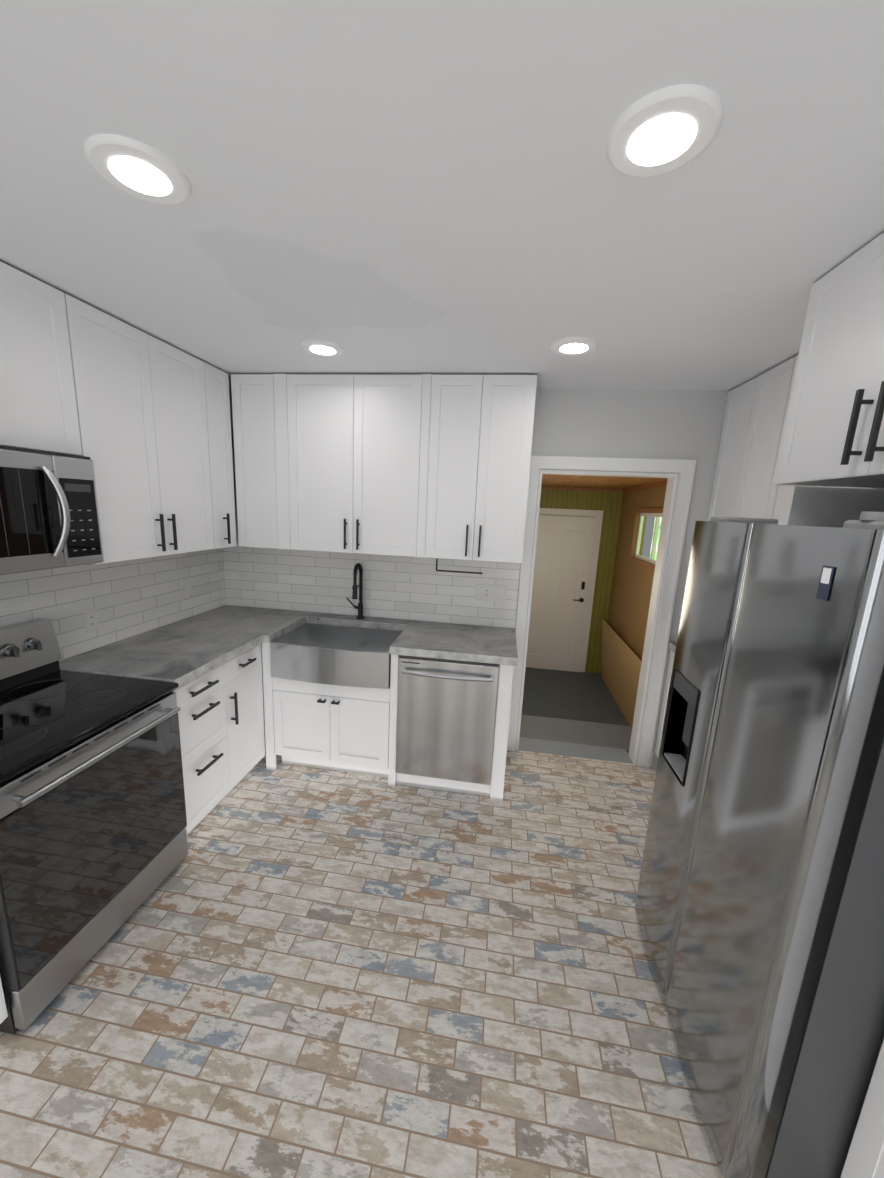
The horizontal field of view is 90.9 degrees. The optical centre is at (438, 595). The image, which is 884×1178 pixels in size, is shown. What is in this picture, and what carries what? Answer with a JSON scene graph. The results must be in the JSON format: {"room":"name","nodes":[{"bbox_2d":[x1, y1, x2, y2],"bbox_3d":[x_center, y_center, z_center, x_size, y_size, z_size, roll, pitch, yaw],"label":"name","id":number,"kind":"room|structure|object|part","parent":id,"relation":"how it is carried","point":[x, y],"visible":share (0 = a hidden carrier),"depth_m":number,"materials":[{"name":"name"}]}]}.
{"room":"kitchen","nodes":[
{"label":"kitchen","id":0,"kind":"room"},
{"bbox_2d":[60,605,224,660],"bbox_3d":[-2.126,0.272,0.679,0.120,2.530,5.750,4,11,8],"label":"wall","id":1,"kind":"structure","parent":0,"point":[141,633],"depth_m":2.66,"materials":[{"name":"grey paint"}]},
{"bbox_2d":[0,261,87,432],"bbox_3d":[-1.706,-0.826,1.416,0.342,0.617,0.764,4,11,8],"label":"upper cabinet","id":2,"kind":"object","parent":1,"relation":"attached to","point":[40,362],"depth_m":1.63,"materials":[{"name":"white wood"}]},
{"bbox_2d":[0,417,87,574],"bbox_3d":[-1.678,-0.318,1.423,0.449,0.499,0.584,4,11,8],"label":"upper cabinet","id":3,"kind":"object","parent":1,"relation":"attached to","point":[40,529],"depth_m":1.62,"materials":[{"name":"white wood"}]},
{"bbox_2d":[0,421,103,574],"bbox_3d":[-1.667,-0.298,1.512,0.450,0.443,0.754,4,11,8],"label":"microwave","id":4,"kind":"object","parent":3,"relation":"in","point":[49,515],"depth_m":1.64,"materials":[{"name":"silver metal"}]},
{"bbox_2d":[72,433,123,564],"bbox_3d":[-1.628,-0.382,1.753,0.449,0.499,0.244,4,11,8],"label":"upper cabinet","id":5,"kind":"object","parent":1,"relation":"attached to","point":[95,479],"depth_m":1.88,"materials":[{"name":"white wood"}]},
{"bbox_2d":[0,548,225,660],"bbox_3d":[-1.888,0.113,1.833,0.008,0.520,3.122,4,11,8],"label":"backsplash","id":6,"kind":"structure","parent":1,"relation":"attached to","point":[128,599],"depth_m":2.41,"materials":[{"name":"tile"}]},
{"bbox_2d":[84,609,98,632],"bbox_3d":[-1.820,0.133,2.279,0.007,0.116,0.072,4,11,8],"label":"electrical outlet","id":7,"kind":"object","parent":6,"relation":"attached to","point":[91,620],"depth_m":2.27,"materials":[{"name":"white plastic"}]},
{"bbox_2d":[184,577,191,595],"bbox_3d":[-1.709,-0.061,2.966,0.006,0.116,0.072,4,11,8],"label":"electrical outlet","id":8,"kind":"object","parent":6,"relation":"attached to","point":[187,581],"depth_m":2.96,"materials":[{"name":"white plastic"}]},
{"bbox_2d":[72,297,223,560],"bbox_3d":[-1.598,-0.748,2.223,0.342,1.077,0.923,4,11,8],"label":"upper cabinet","id":9,"kind":"object","parent":1,"relation":"attached to","point":[115,440],"depth_m":2.18,"materials":[{"name":"white wood"}]},
{"bbox_2d":[216,368,236,547],"bbox_3d":[-1.525,-0.841,2.702,0.342,1.077,0.289,4,11,8],"label":"upper cabinet","id":10,"kind":"object","parent":1,"relation":"attached to","point":[223,418],"depth_m":2.75,"materials":[{"name":"white wood"}]},
{"bbox_2d":[0,667,723,1177],"bbox_3d":[-0.095,1.593,1.894,4.345,0.360,8.620,4,11,8],"label":"floor","id":11,"kind":"structure","parent":0,"point":[288,970],"depth_m":1.57,"materials":[{"name":"tile"}]},
{"bbox_2d":[0,977,7,1023],"bbox_3d":[-1.716,1.054,1.038,0.696,0.892,0.676,4,11,8],"label":"base cabinet","id":12,"kind":"object","parent":11,"relation":"on","point":[3,1013],"visible":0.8,"depth_m":1.37,"materials":[{"name":"white wood"}]},
{"bbox_2d":[0,618,187,1034],"bbox_3d":[-1.563,0.781,1.707,0.740,1.178,0.759,4,11,8],"label":"range","id":13,"kind":"object","parent":11,"relation":"on","point":[93,841],"visible":1,"depth_m":1.61,"materials":[{"name":"grey metal"}]},
{"bbox_2d":[172,644,264,834],"bbox_3d":[-1.494,0.774,2.482,0.696,0.892,0.760,4,11,8],"label":"base cabinet","id":14,"kind":"object","parent":11,"relation":"on","point":[221,723],"visible":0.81,"depth_m":2.37,"materials":[{"name":"white wood"}]},
{"bbox_2d":[59,605,517,689],"bbox_3d":[-0.772,0.447,1.870,2.232,0.050,2.841,4,11,8],"label":"countertop","id":15,"kind":"structure","parent":14,"relation":"on","point":[184,651],"depth_m":2.59,"materials":[{"name":"stone"}]},
{"bbox_2d":[346,563,364,618],"bbox_3d":[-0.608,-0.026,3.089,0.129,0.412,0.174,4,11,8],"label":"faucet","id":16,"kind":"object","parent":15,"relation":"on","point":[359,607],"visible":1,"depth_m":3.11,"materials":[{"name":"black metal"}]},
{"bbox_2d":[262,623,402,776],"bbox_3d":[-0.676,0.699,3.031,0.831,0.896,0.665,4,11,8],"label":"base cabinet","id":17,"kind":"object","parent":11,"relation":"on","point":[330,727],"depth_m":2.76,"materials":[{"name":"white wood"}]},
{"bbox_3d":[-0.641,0.385,2.893,0.759,0.224,0.526,4,11,8],"label":"sink apron","id":18,"kind":"part","parent":17,"relation":"part of","materials":[{"name":"silver metal"}]},
{"bbox_2d":[396,655,498,784],"bbox_3d":[0.076,0.715,2.881,0.597,0.780,0.642,4,11,8],"label":"dishwasher","id":19,"kind":"object","parent":11,"relation":"on","point":[446,712],"visible":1,"depth_m":2.62,"materials":[{"name":"grey metal"}]},
{"bbox_2d":[388,654,513,801],"bbox_3d":[0.098,0.753,2.946,0.728,0.891,0.619,4,11,8],"label":"panels","id":20,"kind":"object","parent":11,"relation":"on","point":[494,789],"visible":0.5,"depth_m":2.67,"materials":[{"name":"white wood"}]},
{"bbox_2d":[601,618,641,725],"bbox_3d":[1.962,0.846,4.719,0.094,0.777,1.800,4,11,8],"label":"plywood sheet","id":21,"kind":"object","parent":11,"relation":"on","point":[621,661],"visible":0.64,"depth_m":4.67,"materials":[{"name":"brown wood"}]},
{"bbox_2d":[655,650,674,756],"bbox_3d":[1.669,0.928,2.418,0.494,0.892,1.235,4,11,8],"label":"base cabinet","id":22,"kind":"object","parent":11,"relation":"on","point":[664,701],"visible":0.04,"depth_m":3.00,"materials":[{"name":"white wood"}]},
{"bbox_2d":[668,641,675,652],"bbox_3d":[1.698,0.467,2.322,0.474,0.050,1.229,4,11,8],"label":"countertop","id":23,"kind":"structure","parent":22,"relation":"on","point":[672,646],"depth_m":2.89,"materials":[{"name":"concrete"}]},
{"bbox_2d":[635,511,883,1177],"bbox_3d":[1.276,0.673,1.320,0.890,1.788,0.831,4,11,8],"label":"fridge","id":24,"kind":"object","parent":11,"relation":"on","point":[759,906],"visible":1,"depth_m":1.07,"materials":[{"name":"grey metal"}]},
{"bbox_2d":[774,232,883,527],"bbox_3d":[1.425,0.321,1.238,0.736,2.522,0.860,4,11,8],"label":"upper cabinet","id":25,"kind":"object","parent":11,"relation":"on","point":[833,436],"visible":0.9,"depth_m":1.30,"materials":[{"name":"white wood"}]},
{"bbox_2d":[840,1040,883,1177],"bbox_3d":[1.314,0.462,0.513,0.736,2.522,0.625,4,11,8],"label":"pantry","id":26,"kind":"object","parent":11,"relation":"on","point":[865,1157],"depth_m":1.00,"materials":[{"name":"white wood"}]},
{"bbox_2d":[0,0,883,389],"bbox_3d":[-0.174,-0.842,0.070,4.345,0.060,5.970,4,11,8],"label":"ceiling","id":27,"kind":"structure","parent":0,"point":[410,186],"depth_m":1.05,"materials":[{"name":"paint"}]},
{"bbox_2d":[84,134,191,203],"bbox_3d":[-0.728,-1.032,1.061,0.216,0.024,0.216,4,11,8],"label":"recessed light","id":28,"kind":"object","parent":27,"relation":"in","point":[137,169],"visible":0.98,"depth_m":1.04,"materials":[{"name":"white plastic"}]},
{"bbox_2d":[301,340,344,356],"bbox_3d":[-0.591,-1.257,2.212,0.216,0.024,0.216,4,11,8],"label":"recessed light","id":29,"kind":"object","parent":27,"relation":"in","point":[324,348],"visible":0.94,"depth_m":2.18,"materials":[{"name":"white plastic"}]},
{"bbox_2d":[551,337,598,355],"bbox_3d":[0.634,-1.168,2.041,0.216,0.024,0.216,4,11,8],"label":"recessed light","id":30,"kind":"object","parent":27,"relation":"in","point":[572,346],"visible":0.94,"depth_m":2.01,"materials":[{"name":"white plastic"}]},
{"bbox_2d":[605,84,723,176],"bbox_3d":[0.458,-0.947,0.895,0.216,0.024,0.216,4,11,8],"label":"recessed light","id":31,"kind":"object","parent":27,"relation":"in","point":[664,130],"visible":1,"depth_m":0.87,"materials":[{"name":"white plastic"}]},
{"bbox_2d":[223,387,730,766],"bbox_3d":[0.204,-0.119,3.144,3.745,2.530,0.120,4,11,8],"label":"wall","id":32,"kind":"structure","parent":0,"point":[668,424],"depth_m":2.76,"materials":[{"name":"grey paint"}]},
{"bbox_2d":[231,374,290,549],"bbox_3d":[-1.116,-0.874,2.960,0.370,1.077,0.342,4,11,8],"label":"upper cabinet","id":33,"kind":"object","parent":32,"relation":"attached to","point":[262,453],"depth_m":2.79,"materials":[{"name":"white wood"}]},
{"bbox_2d":[287,374,434,557],"bbox_3d":[-0.529,-0.831,2.878,0.986,1.077,0.342,4,11,8],"label":"upper cabinet","id":34,"kind":"object","parent":32,"relation":"attached to","point":[360,445],"depth_m":2.70,"materials":[{"name":"white wood"}]},
{"bbox_2d":[223,541,519,627],"bbox_3d":[-0.550,-0.091,3.200,2.228,0.500,0.008,4,11,8],"label":"backsplash","id":35,"kind":"structure","parent":32,"relation":"attached to","point":[410,588],"depth_m":3.19,"materials":[{"name":"tile"}]},
{"bbox_2d":[475,584,506,601],"bbox_3d":[0.365,-0.018,3.065,0.219,0.115,0.008,4,11,8],"label":"electrical outlet","id":36,"kind":"object","parent":35,"relation":"attached to","point":[486,592],"visible":1,"depth_m":3.06,"materials":[{"name":"white plastic"}]},
{"bbox_2d":[427,375,536,563],"bbox_3d":[0.232,-0.776,2.771,0.661,1.077,0.342,4,11,8],"label":"upper cabinet","id":37,"kind":"object","parent":32,"relation":"attached to","point":[436,467],"depth_m":2.60,"materials":[{"name":"white wood"}]},
{"bbox_3d":[0.128,-0.203,2.903,0.330,0.104,0.040,4,11,8],"label":"towel holder rail","id":38,"kind":"part","parent":37,"relation":"part of","materials":[{"name":"black metal"}]},
{"bbox_2d":[507,456,695,767],"bbox_3d":[1.060,0.147,3.052,1.018,2.119,0.153,4,11,8],"label":"door frame","id":39,"kind":"structure","parent":32,"relation":"attached to","point":[685,469],"depth_m":2.92,"materials":[{"name":"white wood"}]},
{"bbox_2d":[539,489,623,672],"bbox_3d":[1.511,-0.188,5.691,1.625,2.380,0.100,4,11,8],"label":"wall","id":40,"kind":"structure","parent":0,"point":[609,504],"depth_m":5.45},
{"bbox_2d":[526,515,595,671],"bbox_3d":[1.474,-0.002,5.633,0.854,2.025,0.082,4,11,8],"label":"door","id":41,"kind":"structure","parent":40,"relation":"in","point":[563,553],"depth_m":5.62,"materials":[{"name":"white wood"}]},
{"bbox_2d":[539,508,602,671],"bbox_3d":[1.481,-0.048,5.660,1.024,2.115,0.019,4,11,8],"label":"door frame","id":42,"kind":"structure","parent":40,"relation":"attached to","point":[598,514],"depth_m":5.50,"materials":[{"name":"white wood"}]},
{"bbox_2d":[541,474,667,491],"bbox_3d":[1.312,-1.124,4.216,1.745,0.085,2.670,4,11,8],"label":"ceiling","id":43,"kind":"structure","parent":0,"point":[589,483],"depth_m":4.39,"materials":[{"name":"brown wood"}]},
{"bbox_2d":[608,485,666,660],"bbox_3d":[2.065,0.117,4.289,0.100,2.380,2.570,4,11,8],"label":"wall","id":44,"kind":"structure","parent":0,"point":[632,584],"depth_m":4.75,"materials":[{"name":"brown wood"}]},
{"bbox_2d":[629,508,662,570],"bbox_3d":[2.078,-0.554,4.229,0.075,0.570,1.140,4,11,8],"label":"window","id":45,"kind":"structure","parent":44,"relation":"in","point":[657,513],"depth_m":4.42,"materials":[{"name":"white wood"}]},
{"bbox_3d":[1.692,0.548,0.145,0.120,2.530,5.750,4,11,8],"label":"wall","id":46,"kind":"structure","parent":0,"visible":0},
{"bbox_2d":[707,363,782,520],"bbox_3d":[1.846,-0.626,2.377,0.354,1.076,0.678,4,11,8],"label":"upper cabinet","id":47,"kind":"object","parent":46,"relation":"attached to","point":[754,423],"depth_m":2.40,"materials":[{"name":"white wood"}]},
{"bbox_2d":[755,355,883,524],"bbox_3d":[1.760,-0.518,1.820,0.354,1.076,0.678,4,11,8],"label":"upper cabinet","id":48,"kind":"object","parent":46,"relation":"attached to","point":[773,503],"depth_m":2.11,"materials":[{"name":"white wood"}]},
{"label":"outside","id":49,"kind":"structure","parent":0,"visible":0},
{"bbox_2d":[650,517,661,559],"bbox_3d":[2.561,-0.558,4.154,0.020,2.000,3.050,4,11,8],"label":"foliage","id":50,"kind":"object","parent":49,"point":[657,538],"depth_m":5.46,"materials":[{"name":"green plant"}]}
]}

